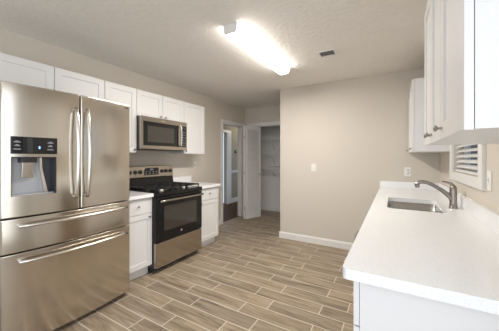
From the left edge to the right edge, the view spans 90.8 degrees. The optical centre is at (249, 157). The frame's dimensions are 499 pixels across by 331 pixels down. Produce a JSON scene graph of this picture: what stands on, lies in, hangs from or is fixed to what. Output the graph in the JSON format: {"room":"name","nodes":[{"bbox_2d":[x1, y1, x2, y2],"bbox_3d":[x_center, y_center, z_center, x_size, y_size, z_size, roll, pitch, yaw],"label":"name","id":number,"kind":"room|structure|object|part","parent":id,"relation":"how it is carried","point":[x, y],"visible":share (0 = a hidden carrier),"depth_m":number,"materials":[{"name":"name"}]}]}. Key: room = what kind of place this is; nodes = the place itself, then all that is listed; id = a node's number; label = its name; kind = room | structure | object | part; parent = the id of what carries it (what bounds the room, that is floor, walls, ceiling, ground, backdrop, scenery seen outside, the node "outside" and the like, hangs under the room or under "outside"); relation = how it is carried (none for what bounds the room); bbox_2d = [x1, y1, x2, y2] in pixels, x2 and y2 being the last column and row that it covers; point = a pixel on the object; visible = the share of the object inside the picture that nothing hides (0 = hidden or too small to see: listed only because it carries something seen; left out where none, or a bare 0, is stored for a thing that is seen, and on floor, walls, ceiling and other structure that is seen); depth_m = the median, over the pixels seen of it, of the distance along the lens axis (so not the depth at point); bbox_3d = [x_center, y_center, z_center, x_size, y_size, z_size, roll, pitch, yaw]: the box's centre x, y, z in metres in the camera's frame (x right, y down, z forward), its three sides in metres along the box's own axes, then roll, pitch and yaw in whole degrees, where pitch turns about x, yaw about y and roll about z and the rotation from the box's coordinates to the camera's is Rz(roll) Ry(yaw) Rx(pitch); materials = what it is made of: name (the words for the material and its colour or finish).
{"room":"kitchen","nodes":[
{"label":"kitchen","id":0,"kind":"room"},
{"bbox_2d":[0,28,258,219],"bbox_3d":[-1.920,0.090,2.664,0.110,2.440,8.650,0,0,30],"label":"wall","id":1,"kind":"structure","parent":0,"point":[208,164],"depth_m":3.60,"materials":[{"name":"paint"}]},
{"bbox_2d":[0,52,104,99],"bbox_3d":[-1.889,-0.672,2.288,0.324,0.296,0.891,0,0,30],"label":"upper cabinet","id":2,"kind":"object","parent":1,"relation":"attached to","point":[14,69],"visible":0.62,"depth_m":2.16,"materials":[{"name":"paint"}]},
{"bbox_3d":[-1.870,-0.671,2.018,0.020,0.293,0.441,0,0,30],"label":"door","id":3,"kind":"part","parent":2,"relation":"part of","materials":[{"name":"paint"}]},
{"bbox_3d":[-1.645,-0.671,2.403,0.020,0.293,0.441,0,0,30],"label":"door","id":4,"kind":"part","parent":2,"relation":"part of","materials":[{"name":"paint"}]},
{"bbox_2d":[105,81,136,152],"bbox_3d":[-1.557,-0.442,2.827,0.349,0.756,0.372,0,0,30],"label":"upper cabinet","id":5,"kind":"object","parent":1,"relation":"attached to","point":[114,92],"visible":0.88,"depth_m":2.84,"materials":[{"name":"paint"}]},
{"bbox_2d":[137,89,183,121],"bbox_3d":[-1.270,-0.664,3.316,0.349,0.312,0.761,0,0,30],"label":"upper cabinet","id":6,"kind":"object","parent":1,"relation":"attached to","point":[149,104],"visible":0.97,"depth_m":3.19,"materials":[{"name":"paint"}]},
{"bbox_3d":[-1.246,-0.662,3.081,0.020,0.310,0.376,0,0,30],"label":"door","id":7,"kind":"part","parent":6,"relation":"part of","materials":[{"name":"paint"}]},
{"bbox_2d":[137,115,186,150],"bbox_3d":[-1.229,-0.301,3.283,0.451,0.400,0.740,0,0,30],"label":"microwave","id":8,"kind":"object","parent":6,"relation":"attached to","point":[153,134],"visible":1,"depth_m":3.13,"materials":[{"name":"metal"}]},
{"bbox_3d":[-1.114,-0.297,3.140,0.005,0.290,0.550,0,0,30],"label":"door","id":9,"kind":"part","parent":8,"relation":"part of","materials":[{"name":"black glass"}]},
{"bbox_3d":[-0.942,-0.297,3.378,0.053,0.298,0.024,0,0,30],"label":"handle","id":10,"kind":"part","parent":8,"relation":"part of","materials":[{"name":"metal"}]},
{"bbox_3d":[-1.053,-0.662,3.410,0.020,0.310,0.376,0,0,30],"label":"door","id":11,"kind":"part","parent":6,"relation":"part of","materials":[{"name":"paint"}]},
{"bbox_2d":[173,176,190,181],"bbox_3d":[-1.099,0.346,3.932,0.020,0.100,0.463,0,0,30],"label":"backsplash","id":12,"kind":"structure","parent":1,"relation":"attached to","point":[182,178],"depth_m":3.95,"materials":[{"name":"white stone"}]},
{"bbox_2d":[169,102,203,153],"bbox_3d":[-0.964,-0.442,3.838,0.349,0.756,0.447,0,0,30],"label":"upper cabinet","id":13,"kind":"object","parent":1,"relation":"attached to","point":[193,114],"visible":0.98,"depth_m":3.75,"materials":[{"name":"paint"}]},
{"bbox_3d":[-0.843,-0.441,3.767,0.020,0.753,0.443,0,0,30],"label":"door","id":14,"kind":"part","parent":13,"relation":"part of","materials":[{"name":"paint"}]},
{"bbox_2d":[221,119,243,223],"bbox_3d":[-0.398,0.270,5.255,0.142,2.080,0.860,0,0,30],"label":"door frame","id":15,"kind":"structure","parent":1,"relation":"in","point":[223,122],"depth_m":5.54,"materials":[{"name":"paint"}]},
{"bbox_2d":[52,201,353,330],"bbox_3d":[-0.334,1.360,3.084,4.900,0.100,11.220,0,0,30],"label":"floor","id":16,"kind":"structure","parent":0,"point":[251,278],"depth_m":2.43,"materials":[{"name":"brown tile"}]},
{"bbox_2d":[0,81,128,330],"bbox_3d":[-1.647,0.401,2.135,0.856,1.818,0.901,0,0,30],"label":"refrigerator","id":17,"kind":"object","parent":16,"relation":"on","point":[64,156],"visible":1,"depth_m":1.84,"materials":[{"name":"metal"}]},
{"bbox_3d":[-1.577,0.124,1.746,0.016,0.255,0.196,0,0,30],"label":"plate","id":18,"kind":"part","parent":17,"relation":"part of","materials":[{"name":"grey plastic"}]},
{"bbox_3d":[-1.502,-0.086,1.724,0.009,0.117,0.253,0,0,36],"label":"control panel","id":19,"kind":"part","parent":17,"relation":"part of","materials":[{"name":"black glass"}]},
{"bbox_3d":[-1.508,-0.052,1.790,0.110,0.900,0.446,0,0,30],"label":"door","id":20,"kind":"part","parent":17,"relation":"part of","materials":[{"name":"silver metal"}]},
{"bbox_3d":[-1.518,0.124,1.809,0.022,0.255,0.050,0,0,30],"label":"rail","id":21,"kind":"part","parent":17,"relation":"part of","materials":[{"name":"metal"}]},
{"bbox_3d":[-1.393,0.955,1.986,0.110,0.621,0.901,0,0,30],"label":"freezer drawer","id":22,"kind":"part","parent":17,"relation":"part of","materials":[{"name":"silver metal"}]},
{"bbox_3d":[-1.393,0.521,1.986,0.110,0.226,0.901,0,0,30],"label":"drawer","id":23,"kind":"part","parent":17,"relation":"part of","materials":[{"name":"silver metal"}]},
{"bbox_3d":[-1.328,0.698,1.960,0.091,0.024,0.770,0,0,30],"label":"handle","id":24,"kind":"part","parent":17,"relation":"part of","materials":[{"name":"metal"}]},
{"bbox_3d":[-1.328,0.458,1.960,0.091,0.024,0.770,0,0,30],"label":"handle","id":25,"kind":"part","parent":17,"relation":"part of","materials":[{"name":"metal"}]},
{"bbox_3d":[-1.334,-0.040,1.905,0.083,0.708,0.028,0,0,30],"label":"handle","id":26,"kind":"part","parent":17,"relation":"part of","materials":[{"name":"metal"}]},
{"bbox_3d":[-1.294,-0.040,1.974,0.083,0.708,0.028,0,0,30],"label":"handle","id":27,"kind":"part","parent":17,"relation":"part of","materials":[{"name":"metal"}]},
{"bbox_3d":[-1.278,-0.052,2.182,0.110,0.900,0.446,0,0,30],"label":"door","id":28,"kind":"part","parent":17,"relation":"part of","materials":[{"name":"silver metal"}]},
{"bbox_2d":[128,197,151,280],"bbox_3d":[-1.434,0.872,2.760,0.628,0.876,0.356,0,0,30],"label":"base cabinet","id":29,"kind":"object","parent":16,"relation":"on","point":[140,210],"visible":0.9,"depth_m":2.65,"materials":[{"name":"paint"}]},
{"bbox_3d":[-1.193,0.526,2.619,0.020,0.163,0.352,0,0,30],"label":"drawer","id":30,"kind":"part","parent":29,"relation":"part of","materials":[{"name":"paint"}]},
{"bbox_2d":[129,191,153,200],"bbox_3d":[-1.432,0.365,2.759,0.634,0.138,0.358,0,0,30],"label":"countertop","id":31,"kind":"structure","parent":29,"relation":"on","point":[133,195],"depth_m":2.67,"materials":[{"name":"white stone"}]},
{"bbox_2d":[129,165,203,271],"bbox_3d":[-1.097,0.707,3.216,0.710,1.207,0.759,0,0,30],"label":"stove","id":32,"kind":"object","parent":16,"relation":"on","point":[176,206],"visible":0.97,"depth_m":3.07,"materials":[{"name":"metal"}]},
{"bbox_3d":[-1.370,0.181,3.376,0.078,0.157,0.754,0,0,30],"label":"control panel","id":33,"kind":"part","parent":32,"relation":"part of","materials":[{"name":"grey metal"}]},
{"bbox_2d":[129,186,201,197],"bbox_3d":[-1.093,0.417,3.213,0.580,0.050,0.759,0,0,30],"label":"cooktop","id":34,"kind":"object","parent":32,"relation":"in","point":[185,190],"depth_m":3.02,"materials":[{"name":"black metal"}]},
{"bbox_3d":[-0.870,1.105,3.082,0.044,0.280,0.752,0,0,30],"label":"storage drawer","id":35,"kind":"part","parent":32,"relation":"part of","materials":[{"name":"grey metal"}]},
{"bbox_3d":[-0.868,0.703,3.081,0.048,0.510,0.752,0,0,30],"label":"oven door","id":36,"kind":"part","parent":32,"relation":"part of","materials":[{"name":"black glass"}]},
{"bbox_3d":[-0.821,0.488,3.053,0.068,0.026,0.709,0,0,30],"label":"handle","id":37,"kind":"part","parent":32,"relation":"part of","materials":[{"name":"grey metal"}]},
{"bbox_2d":[201,187,217,246],"bbox_3d":[-0.841,0.872,3.769,0.628,0.876,0.442,0,0,30],"label":"base cabinet","id":38,"kind":"object","parent":16,"relation":"on","point":[209,227],"visible":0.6,"depth_m":3.65,"materials":[{"name":"paint"}]},
{"bbox_2d":[173,176,220,188],"bbox_3d":[-0.834,0.365,3.776,0.634,0.138,0.463,0,0,30],"label":"countertop","id":39,"kind":"structure","parent":38,"relation":"on","point":[204,185],"depth_m":3.82,"materials":[{"name":"white stone"}]},
{"bbox_3d":[-0.601,0.526,3.627,0.020,0.163,0.438,0,0,30],"label":"drawer","id":40,"kind":"part","parent":38,"relation":"part of","materials":[{"name":"paint"}]},
{"bbox_2d":[353,281,498,330],"bbox_3d":[0.754,0.872,0.963,0.631,0.876,0.494,0,0,30],"label":"base cabinet","id":41,"kind":"object","parent":16,"relation":"on","point":[375,308],"visible":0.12,"depth_m":0.81,"materials":[{"name":"paint"}]},
{"bbox_3d":[0.512,0.526,1.105,0.020,0.163,0.490,0,0,30],"label":"drawer","id":42,"kind":"part","parent":41,"relation":"part of","materials":[{"name":"paint"}]},
{"bbox_3d":[0.512,0.902,1.105,0.020,0.580,0.490,0,0,30],"label":"door","id":43,"kind":"part","parent":41,"relation":"part of","materials":[{"name":"paint"}]},
{"bbox_3d":[1.414,0.872,2.086,0.631,0.876,0.899,0,0,30],"label":"base cabinet","id":44,"kind":"object","parent":16,"relation":"on","visible":0},
{"bbox_2d":[343,181,498,314],"bbox_3d":[1.325,0.365,1.944,0.642,0.138,2.824,0,0,30],"label":"countertop","id":45,"kind":"structure","parent":44,"relation":"on","point":[451,256],"depth_m":1.06,"materials":[{"name":"white stone"}]},
{"bbox_2d":[388,201,442,212],"bbox_3d":[1.413,0.528,2.124,0.403,0.184,0.643,0,0,30],"label":"sink","id":46,"kind":"object","parent":45,"relation":"in","point":[391,204],"visible":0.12,"depth_m":2.36,"materials":[{"name":"metal"}]},
{"bbox_3d":[1.321,0.528,1.967,0.403,0.184,0.278,0,0,30],"label":"bowl","id":47,"kind":"part","parent":46,"relation":"part of","materials":[{"name":"metal"}]},
{"bbox_2d":[414,180,457,208],"bbox_3d":[1.517,0.290,2.008,0.288,0.213,0.060,0,0,30],"label":"faucet","id":48,"kind":"object","parent":45,"relation":"on","point":[451,195],"visible":1,"depth_m":1.95,"materials":[{"name":"silver metal"}]},
{"bbox_3d":[1.509,0.266,2.013,0.271,0.162,0.040,0,0,30],"label":"spout","id":49,"kind":"part","parent":48,"relation":"part of","materials":[{"name":"silver metal"}]},
{"bbox_3d":[1.589,0.208,1.966,0.090,0.049,0.038,0,0,30],"label":"lever","id":50,"kind":"part","parent":48,"relation":"part of","materials":[{"name":"silver metal"}]},
{"bbox_2d":[0,0,427,108],"bbox_3d":[-0.334,-1.180,3.084,4.900,0.100,11.220,0,0,30],"label":"ceiling","id":51,"kind":"structure","parent":0,"point":[184,44],"depth_m":2.29,"materials":[{"name":"white paint"}]},
{"bbox_2d":[223,22,289,74],"bbox_3d":[0.136,-1.091,2.587,0.160,0.076,1.190,0,0,30],"label":"ceiling light","id":52,"kind":"object","parent":51,"relation":"attached to","point":[235,31],"visible":1,"depth_m":2.37,"materials":[{"name":"white plastic"}]},
{"bbox_2d":[315,48,338,57],"bbox_3d":[0.837,-1.127,2.649,0.210,0.006,0.165,0,0,30],"label":"ceiling vent","id":53,"kind":"object","parent":51,"relation":"in","point":[330,52],"visible":1,"depth_m":2.65,"materials":[{"name":"white plastic"}]},
{"bbox_2d":[223,125,237,203],"bbox_3d":[-0.793,0.090,6.844,0.100,2.440,5.000,0,0,30],"label":"wall","id":54,"kind":"structure","parent":0,"point":[234,130],"depth_m":7.24,"materials":[{"name":"paint"}]},
{"bbox_2d":[223,129,230,203],"bbox_3d":[-0.825,0.260,6.666,0.025,2.100,1.140,0,0,30],"label":"trim","id":55,"kind":"structure","parent":54,"relation":"attached to","point":[228,132],"depth_m":7.03,"materials":[{"name":"paint"}]},
{"bbox_2d":[231,197,237,202],"bbox_3d":[-0.009,1.245,8.066,0.014,0.130,2.100,0,0,30],"label":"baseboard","id":56,"kind":"structure","parent":54,"relation":"attached to","point":[235,199],"depth_m":7.31,"materials":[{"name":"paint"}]},
{"bbox_2d":[245,105,279,124],"bbox_3d":[0.496,0.090,5.356,1.330,2.440,0.100,0,0,30],"label":"wall","id":57,"kind":"structure","parent":0,"point":[266,113],"depth_m":5.42,"materials":[{"name":"paint"}]},
{"bbox_2d":[247,121,279,126],"bbox_3d":[0.393,0.265,5.408,0.980,2.090,0.116,0,0,30],"label":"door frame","id":58,"kind":"structure","parent":57,"relation":"in","point":[275,122],"depth_m":5.37,"materials":[{"name":"paint"}]},
{"bbox_2d":[243,125,279,218],"bbox_3d":[0.279,0.295,5.213,0.828,2.000,0.447,0,0,30],"label":"bifold door","id":59,"kind":"structure","parent":58,"relation":"attached to","point":[251,172],"depth_m":5.30,"materials":[{"name":"paint"}]},
{"bbox_2d":[261,126,279,207],"bbox_3d":[0.866,0.090,5.986,1.330,2.440,0.100,0,0,30],"label":"wall","id":60,"kind":"structure","parent":0,"point":[270,184],"depth_m":6.13,"materials":[{"name":"paint"}]},
{"bbox_2d":[253,153,279,162],"bbox_3d":[0.748,0.021,5.785,1.326,0.266,0.361,0,0,30],"label":"closet shelf","id":61,"kind":"object","parent":60,"relation":"attached to","point":[270,154],"visible":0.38,"depth_m":5.78,"materials":[{"name":"white metal"}]},
{"bbox_2d":[253,138,279,148],"bbox_3d":[0.748,-0.319,5.785,1.326,0.266,0.361,0,0,30],"label":"closet shelf","id":62,"kind":"object","parent":60,"relation":"attached to","point":[273,138],"visible":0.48,"depth_m":5.92,"materials":[{"name":"white metal"}]},
{"bbox_2d":[261,206,279,211],"bbox_3d":[0.837,1.260,5.937,1.330,0.100,0.014,0,0,30],"label":"baseboard","id":63,"kind":"structure","parent":60,"relation":"attached to","point":[269,208],"depth_m":6.11,"materials":[{"name":"paint"}]},
{"bbox_2d":[261,166,279,175],"bbox_3d":[0.748,0.341,5.785,1.326,0.266,0.361,0,0,30],"label":"closet shelf","id":64,"kind":"object","parent":60,"relation":"attached to","point":[261,166],"visible":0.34,"depth_m":5.81,"materials":[{"name":"white metal"}]},
{"bbox_2d":[280,68,439,242],"bbox_3d":[1.441,0.090,3.578,2.100,2.440,0.110,0,0,30],"label":"wall","id":65,"kind":"structure","parent":0,"point":[355,131],"depth_m":3.56,"materials":[{"name":"paint"}]},
{"bbox_2d":[311,164,315,170],"bbox_3d":[0.984,0.145,3.773,0.072,0.116,0.016,0,0,30],"label":"light switch","id":66,"kind":"object","parent":65,"relation":"attached to","point":[313,166],"visible":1,"depth_m":3.78,"materials":[{"name":"white plastic"}]},
{"bbox_2d":[279,231,352,249],"bbox_3d":[1.158,1.260,3.673,1.544,0.100,0.014,0,0,30],"label":"baseboard","id":67,"kind":"structure","parent":65,"relation":"attached to","point":[315,240],"depth_m":3.75,"materials":[{"name":"paint"}]},
{"bbox_2d":[404,167,410,175],"bbox_3d":[2.032,0.175,3.163,0.072,0.116,0.007,0,0,30],"label":"wall outlet","id":68,"kind":"object","parent":65,"relation":"attached to","point":[407,170],"visible":1,"depth_m":3.16,"materials":[{"name":"white plastic"}]},
{"bbox_2d":[380,181,437,190],"bbox_3d":[2.026,0.352,3.158,0.621,0.088,0.020,0,0,30],"label":"backsplash","id":69,"kind":"structure","parent":65,"relation":"attached to","point":[383,184],"depth_m":3.16,"materials":[{"name":"white stone"}]},
{"bbox_2d":[440,144,498,213],"bbox_3d":[0.686,0.090,0.102,0.120,2.440,6.870,0,0,30],"label":"wall","id":70,"kind":"structure","parent":0,"point":[489,199],"depth_m":1.55,"materials":[{"name":"paint"}]},
{"bbox_2d":[406,77,448,152],"bbox_3d":[1.978,-0.437,2.761,0.344,0.746,0.724,0,0,30],"label":"upper cabinet","id":71,"kind":"object","parent":70,"relation":"attached to","point":[416,93],"visible":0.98,"depth_m":2.50,"materials":[{"name":"paint"}]},
{"bbox_3d":[1.951,-0.436,2.986,0.020,0.743,0.358,0,0,30],"label":"door","id":72,"kind":"part","parent":71,"relation":"part of","materials":[{"name":"paint"}]},
{"bbox_3d":[1.768,-0.436,2.674,0.020,0.743,0.357,0,0,30],"label":"door","id":73,"kind":"part","parent":71,"relation":"part of","materials":[{"name":"paint"}]},
{"bbox_2d":[424,0,498,145],"bbox_3d":[0.989,-0.445,1.087,0.354,0.750,0.564,0,0,30],"label":"upper cabinet","id":74,"kind":"object","parent":70,"relation":"attached to","point":[432,17],"visible":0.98,"depth_m":1.11,"materials":[{"name":"paint"}]},
{"bbox_3d":[0.937,-0.444,1.280,0.020,0.747,0.278,0,0,30],"label":"door","id":75,"kind":"part","parent":74,"relation":"part of","materials":[{"name":"paint"}]},
{"bbox_3d":[0.794,-0.444,1.036,0.020,0.747,0.277,0,0,30],"label":"door","id":76,"kind":"part","parent":74,"relation":"part of","materials":[{"name":"paint"}]},
{"bbox_2d":[433,0,498,138],"bbox_3d":[0.755,-0.445,0.690,0.354,0.750,0.354,0,0,30],"label":"upper cabinet","id":77,"kind":"object","parent":70,"relation":"attached to","point":[469,28],"visible":1,"depth_m":0.61,"materials":[{"name":"paint"}]},
{"bbox_3d":[0.688,-0.108,0.900,0.025,0.024,0.024,0,0,30],"label":"knob","id":78,"kind":"part","parent":77,"relation":"part of","materials":[{"name":"silver metal"}]},
{"bbox_3d":[0.633,-0.444,0.762,0.020,0.747,0.350,0,0,30],"label":"door","id":79,"kind":"part","parent":77,"relation":"part of","materials":[{"name":"paint"}]},
{"bbox_2d":[449,144,485,190],"bbox_3d":[1.724,-0.297,1.898,0.130,0.995,1.010,0,0,30],"label":"window","id":80,"kind":"structure","parent":70,"relation":"in","point":[479,182],"depth_m":1.74,"materials":[{"name":"paint"}]},
{"bbox_2d":[455,144,477,175],"bbox_3d":[1.713,-0.293,1.905,0.056,0.829,0.828,0,0,30],"label":"window blind","id":81,"kind":"object","parent":80,"relation":"attached to","point":[474,167],"visible":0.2,"depth_m":1.95,"materials":[{"name":"plastic"}]},
{"bbox_3d":[1.713,0.112,1.905,0.048,0.018,0.824,0,0,30],"label":"rail","id":82,"kind":"part","parent":81,"relation":"part of","materials":[{"name":"plastic"}]},
{"bbox_3d":[1.765,-0.292,1.874,0.035,0.835,0.840,0,0,30],"label":"frame","id":83,"kind":"part","parent":80,"relation":"part of","materials":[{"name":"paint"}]},
{"bbox_3d":[1.764,-0.292,1.875,0.004,0.755,0.760,0,0,30],"label":"pane","id":84,"kind":"part","parent":80,"relation":"part of","materials":[{"name":"clear glass"}]},
{"bbox_2d":[438,182,498,235],"bbox_3d":[1.593,0.346,1.786,0.020,0.100,2.824,0,0,30],"label":"backsplash","id":85,"kind":"structure","parent":70,"relation":"attached to","point":[486,216],"depth_m":1.55,"materials":[{"name":"white stone"}]},
{"bbox_2d":[486,171,491,190],"bbox_3d":[1.387,0.132,1.429,0.016,0.116,0.072,0,0,30],"label":"light switch","id":86,"kind":"object","parent":70,"relation":"attached to","point":[489,173],"visible":1,"depth_m":1.42,"materials":[{"name":"white plastic"}]}
]}

